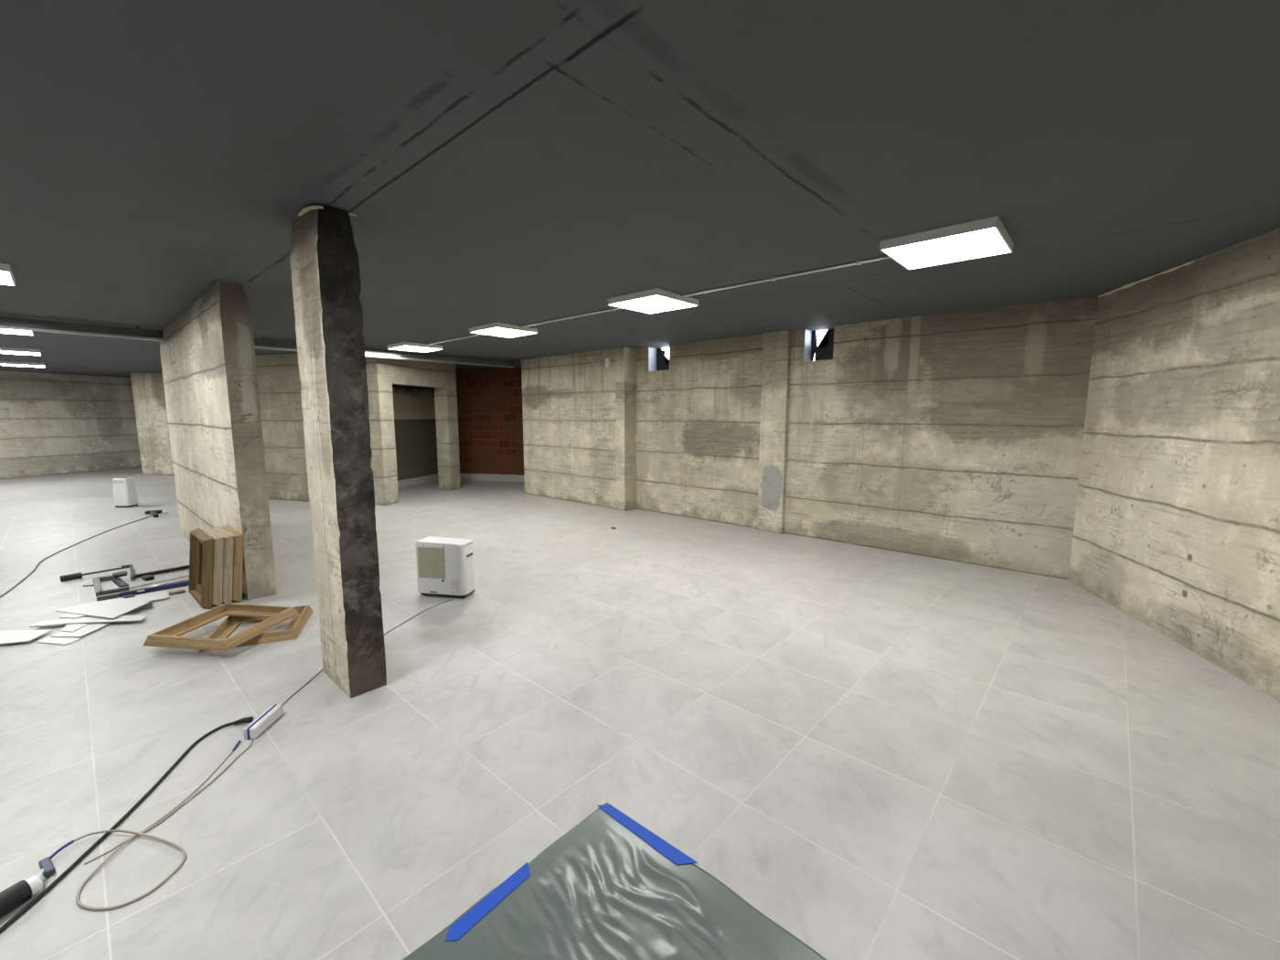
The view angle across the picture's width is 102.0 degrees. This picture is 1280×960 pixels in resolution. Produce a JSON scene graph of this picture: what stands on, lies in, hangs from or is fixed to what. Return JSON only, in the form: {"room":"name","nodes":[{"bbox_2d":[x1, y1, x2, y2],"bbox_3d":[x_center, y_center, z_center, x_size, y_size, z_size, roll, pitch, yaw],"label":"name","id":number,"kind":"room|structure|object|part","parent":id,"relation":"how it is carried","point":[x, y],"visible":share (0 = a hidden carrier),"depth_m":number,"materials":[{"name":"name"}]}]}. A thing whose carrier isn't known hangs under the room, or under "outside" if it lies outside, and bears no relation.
{"room":"basement","nodes":[
{"label":"basement","id":0,"kind":"room"},
{"bbox_2d":[0,370,141,479],"bbox_3d":[-15.890,-1.439,13.437,0.300,2.670,16.500,2,7,15],"label":"wall","id":1,"kind":"structure","parent":0,"point":[50,423],"depth_m":14.03,"materials":[{"name":"beige concrete"}]},
{"bbox_2d":[130,372,173,475],"bbox_3d":[-12.657,-1.492,13.850,1.250,2.670,0.600,2,7,15],"label":"wall pier","id":2,"kind":"object","parent":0,"point":[148,389],"visible":0.51,"depth_m":13.57,"materials":[{"name":"concrete"}]},
{"bbox_2d":[160,280,277,599],"bbox_3d":[-4.762,-0.456,5.694,3.882,2.670,0.213,7,10,42],"label":"pillar","id":3,"kind":"structure","parent":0,"point":[208,353],"depth_m":4.58,"materials":[{"name":"concrete"}]},
{"bbox_2d":[289,203,386,698],"bbox_3d":[-1.745,-0.114,2.999,0.464,2.670,0.206,7,10,42],"label":"pillar","id":4,"kind":"structure","parent":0,"point":[325,258],"depth_m":2.86,"materials":[{"name":"concrete"}]},
{"bbox_2d":[298,204,356,216],"bbox_3d":[-1.663,-1.407,2.705,0.307,0.024,0.122,0,7,-1],"label":"trim","id":5,"kind":"structure","parent":4,"relation":"attached to","point":[306,208],"depth_m":2.67,"materials":[{"name":"plastic"}]},
{"bbox_2d":[255,353,460,505],"bbox_3d":[-6.125,-1.074,10.564,4.000,2.670,2.240,2,7,15],"label":"wall","id":6,"kind":"structure","parent":0,"point":[279,383],"depth_m":9.52,"materials":[{"name":"concrete"}]},
{"bbox_2d":[392,384,437,480],"bbox_3d":[-5.470,-1.149,11.150,0.200,2.670,3.280,2,7,15],"label":"wall","id":7,"kind":"structure","parent":0,"point":[413,406],"depth_m":11.91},
{"bbox_2d":[397,473,438,487],"bbox_3d":[-5.349,0.105,11.276,0.070,0.150,3.280,2,7,15],"label":"trim","id":8,"kind":"structure","parent":7,"relation":"attached to","point":[432,477],"depth_m":11.95,"materials":[{"name":"paint"}]},
{"bbox_2d":[455,367,523,475],"bbox_3d":[-2.971,-1.291,12.272,4.400,2.670,0.200,2,7,15],"label":"brick wall","id":9,"kind":"structure","parent":0,"point":[490,412],"depth_m":12.31,"materials":[{"name":"red brick"}]},
{"bbox_2d":[459,472,524,482],"bbox_3d":[-3.001,-0.037,12.319,4.200,0.170,0.072,2,7,15],"label":"trim","id":10,"kind":"structure","parent":9,"relation":"attached to","point":[517,478],"depth_m":12.42,"materials":[{"name":"paint"}]},
{"bbox_2d":[0,467,1279,959],"bbox_3d":[-6.558,0.769,7.441,36.500,0.200,18.000,7,10,42],"label":"floor","id":11,"kind":"structure","parent":0,"point":[885,754],"depth_m":2.55,"materials":[{"name":"tile"}]},
{"bbox_2d":[0,868,44,917],"bbox_3d":[-2.048,1.360,1.697,0.085,0.073,0.191,2,7,12],"label":"connector","id":12,"kind":"object","parent":11,"relation":"on","point":[14,896],"visible":1,"depth_m":1.69,"materials":[{"name":"black plastic"}]},
{"bbox_2d":[25,874,42,897],"bbox_3d":[-2.028,1.357,1.733,0.062,0.062,0.030,2,8,18],"label":"socket","id":13,"kind":"object","parent":12,"relation":"attached to","point":[34,884],"depth_m":1.72,"materials":[{"name":"white plastic"}]},
{"bbox_2d":[0,629,52,644],"bbox_3d":[-4.513,1.123,3.699,0.453,0.007,0.237,0,7,-2],"label":"board offcut","id":14,"kind":"object","parent":11,"relation":"on","point":[6,636],"visible":1,"depth_m":3.71,"materials":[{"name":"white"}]},
{"bbox_2d":[36,636,82,645],"bbox_3d":[-4.143,1.141,3.681,0.293,0.007,0.104,1,7,6],"label":"board offcut","id":15,"kind":"object","parent":11,"relation":"on","point":[63,641],"visible":1,"depth_m":3.68,"materials":[{"name":"white cardboard"}]},
{"bbox_2d":[59,613,87,618],"bbox_3d":[-4.440,1.058,4.082,0.310,0.007,0.146,2,7,14],"label":"board offcut","id":16,"kind":"object","parent":11,"relation":"on","point":[66,615],"visible":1,"depth_m":4.04,"materials":[{"name":"white cardboard"}]},
{"bbox_2d":[51,623,108,637],"bbox_3d":[-4.157,1.113,3.840,0.235,0.007,0.274,-1,7,-9],"label":"board offcut","id":17,"kind":"object","parent":11,"relation":"on","point":[89,628],"visible":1,"depth_m":3.80,"materials":[{"name":"white cardboard"}]},
{"bbox_2d":[61,623,86,632],"bbox_3d":[-4.247,1.102,3.866,0.211,0.007,0.126,1,7,6],"label":"board offcut","id":18,"kind":"object","parent":17,"relation":"on","point":[69,627],"visible":1,"depth_m":3.86,"materials":[{"name":"white cardboard"}]},
{"bbox_2d":[0,512,168,597],"bbox_3d":[-6.726,0.809,6.285,0.343,0.016,4.838,-4,8,-28],"label":"cord","id":19,"kind":"object","parent":11,"relation":"on","point":[40,561],"visible":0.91,"depth_m":5.95,"materials":[{"name":"black rubber"}]},
{"bbox_2d":[29,615,147,627],"bbox_3d":[-4.210,1.077,3.999,0.730,0.007,0.159,-1,7,-9],"label":"board offcut","id":20,"kind":"object","parent":11,"relation":"on","point":[122,618],"visible":0.95,"depth_m":3.98,"materials":[{"name":"white cardboard"}]},
{"bbox_2d":[55,601,150,618],"bbox_3d":[-4.311,1.033,4.214,0.620,0.008,0.332,2,7,14],"label":"board offcut","id":21,"kind":"object","parent":20,"relation":"on","point":[104,610],"visible":1,"depth_m":4.15,"materials":[{"name":"white cardboard"}]},
{"bbox_2d":[59,564,189,581],"bbox_3d":[-5.122,0.923,5.197,0.985,0.056,0.485,-1,7,-6],"label":"clamp","id":22,"kind":"object","parent":11,"relation":"on","point":[146,576],"visible":0.98,"depth_m":5.13,"materials":[{"name":"black metal"}]},
{"bbox_3d":[-5.534,0.942,5.042,0.056,0.056,0.140,5,9,35],"label":"handle","id":23,"kind":"part","parent":22,"relation":"part of","materials":[{"name":"black rubber"}]},
{"bbox_2d":[112,477,138,507],"bbox_3d":[-8.954,0.212,9.012,0.258,0.508,0.206,0,7,0],"label":"air purifier","id":24,"kind":"object","parent":11,"relation":"on","point":[124,489],"visible":1,"depth_m":8.93,"materials":[{"name":"white plastic"}]},
{"bbox_2d":[0,716,253,933],"bbox_3d":[-2.079,1.322,2.131,0.164,0.040,1.160,0,7,-2],"label":"lead","id":25,"kind":"object","parent":11,"relation":"on","point":[247,720],"visible":0.98,"depth_m":2.00,"materials":[{"name":"black rubber"}]},
{"bbox_2d":[87,590,169,603],"bbox_3d":[-4.384,1.033,4.443,0.321,0.007,0.507,7,10,42],"label":"board offcut","id":26,"kind":"object","parent":11,"relation":"on","point":[160,595],"visible":0.57,"depth_m":4.48,"materials":[{"name":"white cardboard"}]},
{"bbox_2d":[122,594,134,597],"bbox_3d":[-4.463,1.014,4.524,0.083,0.006,0.075,7,10,42],"label":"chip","id":27,"kind":"object","parent":26,"relation":"on","point":[129,595],"visible":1,"depth_m":4.52,"materials":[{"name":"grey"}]},
{"bbox_2d":[92,570,189,597],"bbox_3d":[-4.784,0.929,5.019,0.643,0.083,0.700,7,10,42],"label":"clamp","id":28,"kind":"object","parent":11,"relation":"on","point":[123,586],"visible":0.99,"depth_m":4.85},
{"bbox_3d":[-4.893,0.973,4.884,0.366,0.030,0.050,5,9,35],"label":"lever","id":29,"kind":"part","parent":28,"relation":"part of","materials":[{"name":"black rubber"}]},
{"bbox_2d":[132,600,152,610],"bbox_3d":[-4.137,1.041,4.274,0.124,0.012,0.182,3,8,25],"label":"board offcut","id":30,"kind":"object","parent":11,"relation":"on","point":[150,603],"visible":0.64,"depth_m":4.27,"materials":[{"name":"wood"}]},
{"bbox_2d":[96,580,189,601],"bbox_3d":[-4.432,0.995,4.689,0.124,0.044,0.665,7,10,42],"label":"spirit level","id":31,"kind":"object","parent":11,"relation":"on","point":[146,590],"visible":0.81,"depth_m":4.67,"materials":[{"name":"blue metal"}]},
{"bbox_2d":[38,738,254,910],"bbox_3d":[-1.787,1.332,2.085,0.517,0.033,0.770,3,8,21],"label":"cable","id":32,"kind":"object","parent":11,"relation":"on","point":[46,863],"visible":1,"depth_m":1.88,"materials":[{"name":"rubber"}]},
{"bbox_2d":[144,510,161,517],"bbox_3d":[-7.724,0.536,8.255,0.530,0.052,0.204,7,10,42],"label":"plug","id":33,"kind":"object","parent":11,"relation":"on","point":[154,513],"visible":1,"depth_m":8.31,"materials":[{"name":"black plastic"}]},
{"bbox_3d":[-7.690,0.542,8.210,0.419,0.050,0.060,6,10,41],"label":"stem","id":34,"kind":"part","parent":33,"relation":"part of","materials":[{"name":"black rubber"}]},
{"bbox_2d":[84,740,241,864],"bbox_3d":[-1.938,1.328,2.199,0.088,0.013,0.700,0,7,2],"label":"loose wire","id":35,"kind":"object","parent":11,"relation":"on","point":[239,741],"visible":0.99,"depth_m":2.12,"materials":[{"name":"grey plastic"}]},
{"bbox_2d":[145,578,189,587],"bbox_3d":[-4.478,0.983,4.895,0.016,0.016,0.445,5,9,35],"label":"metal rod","id":36,"kind":"object","parent":11,"relation":"on","point":[186,579],"visible":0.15,"depth_m":4.95,"materials":[{"name":"metal"}]},
{"bbox_2d":[169,589,185,595],"bbox_3d":[-4.158,1.011,4.659,0.109,0.020,0.054,-7,10,-43],"label":"batten","id":37,"kind":"object","parent":11,"relation":"on","point":[180,591],"visible":1,"depth_m":4.64,"materials":[{"name":"brown wood"}]},
{"bbox_2d":[188,528,213,608],"bbox_3d":[-3.775,0.751,4.452,0.590,0.587,0.121,6,10,40],"label":"wooden frame","id":38,"kind":"object","parent":11,"relation":"on","point":[202,594],"visible":1,"depth_m":4.37,"materials":[{"name":"brown wood"}]},
{"bbox_3d":[-3.960,0.728,4.608,0.105,0.590,0.062,6,4,40],"label":"rail","id":39,"kind":"part","parent":38,"relation":"part of","materials":[{"name":"brown wood"}]},
{"bbox_3d":[-3.792,0.990,4.462,0.590,0.105,0.062,6,4,40],"label":"rail","id":40,"kind":"part","parent":38,"relation":"part of","materials":[{"name":"brown wood"}]},
{"bbox_3d":[-3.759,0.506,4.440,0.590,0.105,0.062,6,4,40],"label":"rail","id":41,"kind":"part","parent":38,"relation":"part of","materials":[{"name":"brown wood"}]},
{"bbox_3d":[-3.592,0.768,4.294,0.105,0.590,0.062,6,4,40],"label":"rail","id":42,"kind":"part","parent":38,"relation":"part of","materials":[{"name":"brown wood"}]},
{"bbox_2d":[199,526,223,606],"bbox_3d":[-3.730,0.745,4.502,0.590,0.587,0.121,6,10,40],"label":"wooden frame","id":43,"kind":"object","parent":11,"relation":"on","point":[218,539],"visible":0.5,"depth_m":4.32,"materials":[{"name":"brown wood"}]},
{"bbox_3d":[-3.915,0.722,4.657,0.105,0.590,0.062,6,4,40],"label":"rail","id":44,"kind":"part","parent":43,"relation":"part of","materials":[{"name":"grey wood"}]},
{"bbox_3d":[-3.714,0.500,4.489,0.590,0.105,0.062,6,4,40],"label":"rail","id":45,"kind":"part","parent":43,"relation":"part of","materials":[{"name":"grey wood"}]},
{"bbox_3d":[-3.547,0.762,4.344,0.105,0.590,0.062,6,4,40],"label":"rail","id":46,"kind":"part","parent":43,"relation":"part of","materials":[{"name":"grey wood"}]},
{"bbox_2d":[212,525,234,603],"bbox_3d":[-3.685,0.739,4.551,0.590,0.587,0.121,6,10,40],"label":"wooden frame","id":47,"kind":"object","parent":11,"relation":"on","point":[229,538],"visible":0.49,"depth_m":4.37,"materials":[{"name":"brown wood"}]},
{"bbox_3d":[-3.669,0.494,4.538,0.590,0.105,0.062,6,4,40],"label":"rail","id":48,"kind":"part","parent":47,"relation":"part of","materials":[{"name":"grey wood"}]},
{"bbox_3d":[-3.502,0.755,4.393,0.105,0.590,0.062,6,4,40],"label":"rail","id":49,"kind":"part","parent":47,"relation":"part of","materials":[{"name":"grey wood"}]},
{"bbox_2d":[220,524,244,601],"bbox_3d":[-3.640,0.732,4.600,0.590,0.587,0.121,6,10,40],"label":"wooden frame","id":50,"kind":"object","parent":11,"relation":"on","point":[238,549],"visible":0.5,"depth_m":4.42,"materials":[{"name":"brown wood"}]},
{"bbox_3d":[-3.624,0.488,4.588,0.590,0.105,0.062,6,4,40],"label":"rail","id":51,"kind":"part","parent":50,"relation":"part of","materials":[{"name":"brown wood"}]},
{"bbox_3d":[-3.457,0.749,4.442,0.105,0.590,0.062,6,4,40],"label":"rail","id":52,"kind":"part","parent":50,"relation":"part of","materials":[{"name":"brown wood"}]},
{"bbox_2d":[198,605,313,652],"bbox_3d":[-2.832,1.089,3.871,0.570,0.065,0.570,-3,8,-22],"label":"wooden frame","id":53,"kind":"object","parent":11,"relation":"on","point":[229,624],"visible":0.65,"depth_m":3.80,"materials":[{"name":"brown wood"}]},
{"bbox_2d":[142,603,298,651],"bbox_3d":[-2.963,1.034,3.711,0.620,0.065,0.620,1,8,7],"label":"wooden frame","id":54,"kind":"object","parent":53,"relation":"on","point":[170,636],"visible":1,"depth_m":3.66,"materials":[{"name":"brown wood"}]},
{"bbox_3d":[-2.995,1.070,3.458,0.620,0.065,0.105,1,8,7],"label":"rail","id":55,"kind":"part","parent":54,"relation":"part of","materials":[{"name":"brown wood"}]},
{"bbox_3d":[-3.218,1.028,3.743,0.105,0.065,0.620,1,8,7],"label":"rail","id":56,"kind":"part","parent":54,"relation":"part of","materials":[{"name":"brown wood"}]},
{"bbox_3d":[-2.930,0.997,3.964,0.620,0.065,0.105,1,8,7],"label":"rail","id":57,"kind":"part","parent":54,"relation":"part of","materials":[{"name":"brown wood"}]},
{"bbox_3d":[-2.707,1.040,3.679,0.105,0.065,0.620,1,8,7],"label":"rail","id":58,"kind":"part","parent":54,"relation":"part of","materials":[{"name":"brown wood"}]},
{"bbox_3d":[-3.048,1.099,3.785,0.105,0.065,0.570,-3,8,-22],"label":"rail","id":59,"kind":"part","parent":53,"relation":"part of","materials":[{"name":"brown wood"}]},
{"bbox_3d":[-2.746,1.116,3.657,0.570,0.065,0.105,-3,8,-22],"label":"rail","id":60,"kind":"part","parent":53,"relation":"part of","materials":[{"name":"brown wood"}]},
{"bbox_3d":[-2.919,1.061,4.085,0.570,0.065,0.105,-3,8,-22],"label":"rail","id":61,"kind":"part","parent":53,"relation":"part of","materials":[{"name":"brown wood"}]},
{"bbox_3d":[-2.616,1.078,3.957,0.105,0.065,0.570,-3,8,-22],"label":"rail","id":62,"kind":"part","parent":53,"relation":"part of","materials":[{"name":"brown wood"}]},
{"bbox_2d":[243,704,282,739],"bbox_3d":[-1.939,1.242,2.670,0.063,0.060,0.224,0,7,-3],"label":"power strip","id":63,"kind":"object","parent":11,"relation":"on","point":[261,722],"visible":1,"depth_m":2.64,"materials":[{"name":"white plastic"}]},
{"bbox_2d":[281,598,453,705],"bbox_3d":[-1.855,1.134,3.635,0.170,0.034,1.764,1,7,11],"label":"lead","id":64,"kind":"object","parent":11,"relation":"on","point":[290,697],"visible":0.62,"depth_m":3.27,"materials":[{"name":"grey rubber"}]},
{"bbox_2d":[415,536,475,597],"bbox_3d":[-1.722,0.777,4.612,0.470,0.497,0.216,1,7,11],"label":"dehumidifier","id":65,"kind":"object","parent":11,"relation":"on","point":[445,566],"visible":1,"depth_m":4.52,"materials":[{"name":"white plastic"}]},
{"bbox_2d":[416,546,446,578],"bbox_3d":[-1.817,0.723,4.520,0.259,0.277,0.007,1,7,11],"label":"grille","id":66,"kind":"object","parent":65,"relation":"attached to","point":[431,560],"depth_m":4.52,"materials":[{"name":"beige plastic"}]},
{"bbox_2d":[450,580,458,589],"bbox_3d":[-1.605,0.915,4.502,0.073,0.080,0.006,1,7,11],"label":"label","id":67,"kind":"object","parent":65,"relation":"attached to","point":[454,584],"depth_m":4.50,"materials":[{"name":"white paper"}]},
{"bbox_2d":[402,801,826,959],"bbox_3d":[-0.088,1.498,0.833,1.886,0.014,1.928,7,10,42],"label":"plastic sheet","id":68,"kind":"object","parent":11,"relation":"on","point":[600,890],"depth_m":1.67,"materials":[{"name":"plastic"}]},
{"bbox_3d":[-0.491,1.390,1.716,0.056,0.002,0.338,6,9,37],"label":"tape strip","id":69,"kind":"part","parent":68,"relation":"part of","materials":[{"name":"blue plastic"}]},
{"bbox_3d":[0.014,1.354,1.993,0.468,0.002,0.058,7,10,42],"label":"tape strip","id":70,"kind":"part","parent":68,"relation":"part of","materials":[{"name":"blue plastic"}]},
{"bbox_2d":[0,0,1279,377],"bbox_3d":[-6.558,-2.103,7.076,36.500,0.250,18.000,7,10,42],"label":"ceiling","id":71,"kind":"structure","parent":0,"point":[520,163],"depth_m":2.13,"materials":[{"name":"paint"}]},
{"bbox_2d":[0,263,15,286],"bbox_3d":[-4.965,-1.522,3.711,0.610,0.055,0.610,7,10,42],"label":"ceiling light","id":72,"kind":"object","parent":71,"relation":"attached to","point":[6,276],"visible":1,"depth_m":3.85,"materials":[{"name":"white plastic"}]},
{"bbox_2d":[0,271,13,285],"bbox_3d":[-4.965,-1.503,3.714,0.588,0.008,0.588,7,10,42],"label":"diffuser","id":73,"kind":"object","parent":72,"relation":"attached to","point":[6,278],"depth_m":3.92,"materials":[{"name":"white plastic"}]},
{"bbox_2d":[0,329,33,335],"bbox_3d":[-7.871,-1.853,6.321,0.610,0.055,0.610,7,10,42],"label":"ceiling light","id":74,"kind":"object","parent":71,"relation":"attached to","point":[3,331],"visible":0.48,"depth_m":6.51,"materials":[{"name":"white plastic"}]},
{"bbox_2d":[0,347,41,355],"bbox_3d":[-10.466,-2.149,8.651,0.610,0.055,0.610,7,10,42],"label":"ceiling light","id":75,"kind":"object","parent":71,"relation":"attached to","point":[3,350],"visible":1,"depth_m":8.61,"materials":[{"name":"white plastic"}]},
{"bbox_2d":[0,351,40,355],"bbox_3d":[-10.466,-2.130,8.653,0.588,0.008,0.588,7,10,42],"label":"diffuser","id":76,"kind":"object","parent":75,"relation":"attached to","point":[33,353],"depth_m":8.66,"materials":[{"name":"white plastic"}]},
{"bbox_2d":[0,361,45,367],"bbox_3d":[-13.061,-2.445,10.981,0.610,0.055,0.610,7,10,42],"label":"ceiling light","id":77,"kind":"object","parent":71,"relation":"attached to","point":[3,363],"visible":1,"depth_m":10.88,"materials":[{"name":"white plastic"}]},
{"bbox_2d":[0,363,44,367],"bbox_3d":[-13.061,-2.426,10.983,0.588,0.008,0.588,7,10,42],"label":"diffuser","id":78,"kind":"object","parent":77,"relation":"attached to","point":[12,365],"depth_m":10.90,"materials":[{"name":"white plastic"}]},
{"bbox_2d":[0,316,513,367],"bbox_3d":[-6.898,-1.720,5.640,0.081,0.148,12.960,7,10,42],"label":"ceiling beam","id":79,"kind":"structure","parent":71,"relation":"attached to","point":[5,323],"depth_m":6.42,"materials":[{"name":"concrete"}]},
{"bbox_2d":[387,341,443,351],"bbox_3d":[-3.531,-2.086,8.150,0.610,0.055,0.610,7,10,42],"label":"ceiling light","id":80,"kind":"object","parent":71,"relation":"attached to","point":[403,346],"visible":1,"depth_m":8.03,"materials":[{"name":"white plastic"}]},
{"bbox_2d":[389,345,438,351],"bbox_3d":[-3.531,-2.067,8.153,0.588,0.008,0.588,7,10,42],"label":"diffuser","id":81,"kind":"object","parent":80,"relation":"attached to","point":[418,348],"depth_m":8.09,"materials":[{"name":"white plastic"}]},
{"bbox_2d":[426,333,483,345],"bbox_3d":[-2.596,-2.001,7.362,1.838,0.024,0.032,7,10,42],"label":"conduit","id":82,"kind":"object","parent":71,"relation":"attached to","point":[435,343],"visible":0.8,"depth_m":7.37,"materials":[{"name":"grey metal"}]},
{"bbox_2d":[469,322,538,338],"bbox_3d":[-1.714,-1.879,6.519,0.610,0.055,0.610,7,10,42],"label":"ceiling light","id":83,"kind":"object","parent":71,"relation":"attached to","point":[497,329],"visible":1,"depth_m":6.43,"materials":[{"name":"white plastic"}]},
{"bbox_2d":[471,327,533,337],"bbox_3d":[-1.714,-1.859,6.522,0.588,0.008,0.588,7,10,42],"label":"diffuser","id":84,"kind":"object","parent":83,"relation":"attached to","point":[505,332],"depth_m":6.44,"materials":[{"name":"white plastic"}]},
{"bbox_2d":[520,307,622,328],"bbox_3d":[-0.768,-1.793,5.721,1.868,0.024,0.032,7,10,42],"label":"conduit","id":85,"kind":"object","parent":71,"relation":"attached to","point":[616,308],"visible":0.98,"depth_m":5.68,"materials":[{"name":"grey metal"}]},
{"bbox_2d":[607,288,698,313],"bbox_3d":[0.124,-1.669,4.869,0.610,0.055,0.610,7,10,42],"label":"ceiling light","id":86,"kind":"object","parent":71,"relation":"attached to","point":[653,301],"visible":1,"depth_m":4.77,"materials":[{"name":"white plastic"}]},
{"bbox_2d":[611,295,693,313],"bbox_3d":[0.124,-1.650,4.871,0.588,0.008,0.588,7,10,42],"label":"diffuser","id":87,"kind":"object","parent":86,"relation":"attached to","point":[644,304],"depth_m":4.79,"materials":[{"name":"white plastic"}]},
{"bbox_2d":[681,255,890,297],"bbox_3d":[1.052,-1.585,4.087,1.818,0.024,0.032,7,10,42],"label":"conduit","id":88,"kind":"object","parent":71,"relation":"attached to","point":[858,262],"visible":0.97,"depth_m":3.97,"materials":[{"name":"grey metal"}]},
{"bbox_2d":[879,215,1013,269],"bbox_3d":[1.926,-1.464,3.251,0.610,0.055,0.610,7,10,42],"label":"ceiling light","id":89,"kind":"object","parent":71,"relation":"attached to","point":[987,237],"visible":1,"depth_m":3.16,"materials":[{"name":"white plastic"}]},
{"bbox_2d":[521,295,1098,579],"bbox_3d":[1.184,-0.690,7.540,9.100,2.670,0.470,7,10,42],"label":"wall","id":90,"kind":"structure","parent":0,"point":[955,436],"depth_m":6.13,"materials":[{"name":"concrete"}]},
{"bbox_2d":[605,357,610,366],"bbox_3d":[-0.534,-1.948,8.591,0.080,0.140,0.056,7,10,42],"label":"junction box","id":91,"kind":"object","parent":90,"relation":"attached to","point":[607,360],"visible":1,"depth_m":8.57,"materials":[{"name":"white plastic"}]},
{"bbox_2d":[615,346,636,511],"bbox_3d":[-0.220,-0.831,8.647,0.200,2.670,0.320,7,10,42],"label":"pilaster","id":92,"kind":"object","parent":90,"relation":"attached to","point":[625,357],"depth_m":8.55,"materials":[{"name":"concrete"}]},
{"bbox_2d":[648,347,669,371],"bbox_3d":[0.376,-1.940,8.291,0.450,0.380,0.218,7,10,42],"label":"window","id":93,"kind":"structure","parent":90,"relation":"in","point":[657,360],"depth_m":8.43,"materials":[{"name":"black glass"}]},
{"bbox_2d":[757,330,791,533],"bbox_3d":[1.804,-0.618,6.970,0.370,2.670,0.110,7,10,42],"label":"pilaster","id":94,"kind":"object","parent":90,"relation":"attached to","point":[776,346],"depth_m":6.91,"materials":[{"name":"concrete"}]},
{"bbox_2d":[803,328,834,361],"bbox_3d":[2.314,-1.719,6.550,0.400,0.420,0.218,7,10,42],"label":"window","id":95,"kind":"structure","parent":90,"relation":"in","point":[824,351],"depth_m":6.65,"materials":[{"name":"black glass"}]},
{"bbox_2d":[1067,227,1279,701],"bbox_3d":[2.317,0.589,-2.534,0.300,2.670,15.400,2,7,15],"label":"wall","id":96,"kind":"structure","parent":0,"point":[1177,524],"depth_m":3.56,"materials":[{"name":"concrete"}]},
{"bbox_2d":[1098,259,1194,297],"bbox_3d":[4.011,-1.594,4.156,0.031,0.033,1.131,2,7,14],"label":"trim","id":97,"kind":"structure","parent":96,"relation":"attached to","point":[1130,284],"depth_m":4.11,"materials":[{"name":"plastic"}]}
]}

